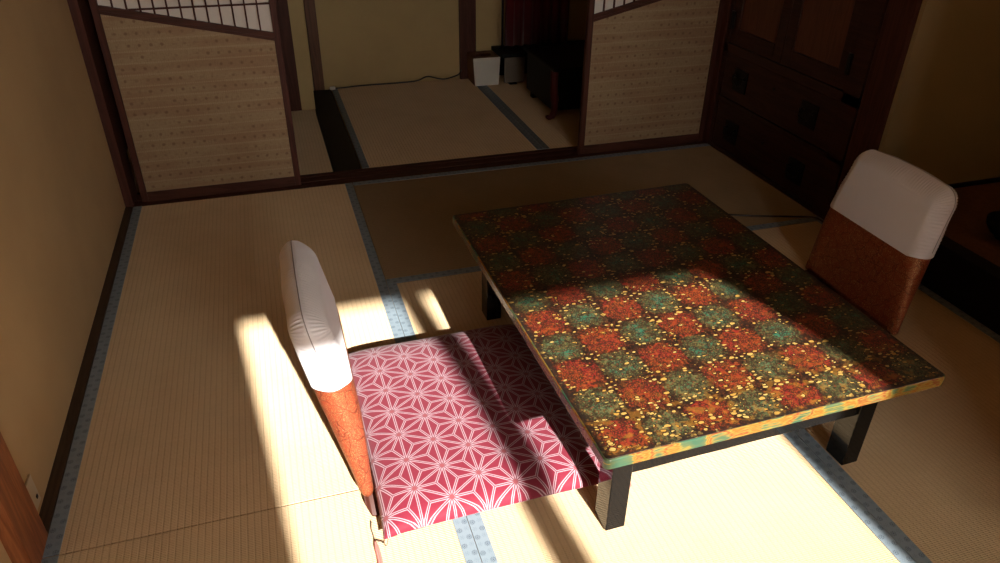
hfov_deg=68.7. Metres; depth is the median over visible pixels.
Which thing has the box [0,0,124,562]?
wall
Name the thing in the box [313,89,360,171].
board
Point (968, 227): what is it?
floor
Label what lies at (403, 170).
door track
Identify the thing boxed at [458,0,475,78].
trim
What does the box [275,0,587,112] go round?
wall
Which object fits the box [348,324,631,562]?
floor cushion
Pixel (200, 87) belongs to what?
door
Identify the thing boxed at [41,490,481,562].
mat
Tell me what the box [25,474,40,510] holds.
wall outlet
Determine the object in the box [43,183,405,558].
mat
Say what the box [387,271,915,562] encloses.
mat
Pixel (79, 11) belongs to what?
trim
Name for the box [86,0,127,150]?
wall
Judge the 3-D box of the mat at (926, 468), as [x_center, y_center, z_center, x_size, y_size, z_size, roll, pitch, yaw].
[1.178,0.292,2.191,0.909,0.061,1.816,-9,33,-15]
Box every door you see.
[88,0,301,201]
[577,0,724,154]
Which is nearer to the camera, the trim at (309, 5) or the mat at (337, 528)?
the mat at (337, 528)
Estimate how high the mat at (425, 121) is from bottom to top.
0.061 m
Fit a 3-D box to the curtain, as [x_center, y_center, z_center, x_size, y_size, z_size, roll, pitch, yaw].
[0.239,-2.140,4.312,0.426,1.450,0.042,-9,33,-15]
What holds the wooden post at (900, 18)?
attached to the wall at (943, 120)
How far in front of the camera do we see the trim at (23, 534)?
1.50 m
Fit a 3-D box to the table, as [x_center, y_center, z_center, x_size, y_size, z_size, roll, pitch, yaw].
[0.424,0.139,2.055,0.846,0.325,1.114,-9,33,-16]
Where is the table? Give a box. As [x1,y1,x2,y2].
[453,183,944,530]
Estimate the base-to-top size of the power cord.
0.008 m
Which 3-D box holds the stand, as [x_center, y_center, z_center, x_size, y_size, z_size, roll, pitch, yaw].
[0.286,-1.410,4.704,0.650,0.195,0.220,-9,33,-15]
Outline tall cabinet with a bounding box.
[708,0,888,219]
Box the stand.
[491,40,584,84]
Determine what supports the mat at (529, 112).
on the floor at (721, 152)
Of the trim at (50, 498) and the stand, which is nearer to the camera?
the trim at (50, 498)
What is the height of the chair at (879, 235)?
0.489 m
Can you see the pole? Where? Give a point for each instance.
(502, 47)
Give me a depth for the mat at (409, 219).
3.23 m
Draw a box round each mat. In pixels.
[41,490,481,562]
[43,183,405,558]
[127,109,332,191]
[332,79,542,168]
[353,143,822,283]
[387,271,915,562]
[483,74,579,148]
[752,220,999,562]
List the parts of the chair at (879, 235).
backrest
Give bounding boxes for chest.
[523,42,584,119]
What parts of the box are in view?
panel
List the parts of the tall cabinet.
drop handle, drop handle, door frame, door panel, drawer, drawer, drop handle, drop handle, door frame, door panel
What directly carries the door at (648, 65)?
in the wall at (87, 1)
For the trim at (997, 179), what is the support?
attached to the wall at (943, 120)
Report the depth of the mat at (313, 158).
3.67 m
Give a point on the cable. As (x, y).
(333, 87)
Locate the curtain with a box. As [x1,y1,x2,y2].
[504,0,569,45]
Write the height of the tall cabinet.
2.040 m
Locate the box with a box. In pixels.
[466,51,499,85]
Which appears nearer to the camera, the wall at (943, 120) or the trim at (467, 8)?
the wall at (943, 120)
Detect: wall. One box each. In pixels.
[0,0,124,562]
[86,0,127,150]
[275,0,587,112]
[878,0,999,183]
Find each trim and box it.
[0,432,47,562]
[39,206,132,533]
[67,0,731,206]
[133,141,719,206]
[303,0,324,90]
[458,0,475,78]
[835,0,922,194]
[921,235,999,334]
[947,177,999,187]
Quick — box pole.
[499,0,505,49]
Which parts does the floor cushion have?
tie cord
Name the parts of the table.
leg, leg, leg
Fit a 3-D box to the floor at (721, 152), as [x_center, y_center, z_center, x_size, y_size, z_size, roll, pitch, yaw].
[0.628,0.314,2.299,4.250,0.099,6.960,-9,33,-15]
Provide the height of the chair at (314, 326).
0.537 m
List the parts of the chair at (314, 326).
backrest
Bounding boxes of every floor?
[721,152,816,215]
[944,182,999,266]
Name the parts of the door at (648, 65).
paper pane, slanted rail, rail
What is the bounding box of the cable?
[330,69,461,89]
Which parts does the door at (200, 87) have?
paper pane, slanted rail, rail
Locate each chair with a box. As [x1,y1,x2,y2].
[279,240,379,516]
[805,149,957,334]
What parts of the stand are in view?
panel, panel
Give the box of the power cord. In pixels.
[730,214,823,222]
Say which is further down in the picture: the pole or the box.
the box
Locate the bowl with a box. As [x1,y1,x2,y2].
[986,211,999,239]
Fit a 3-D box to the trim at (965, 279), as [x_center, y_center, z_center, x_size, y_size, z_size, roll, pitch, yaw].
[1.654,0.159,2.258,0.069,0.229,1.558,-9,33,-15]

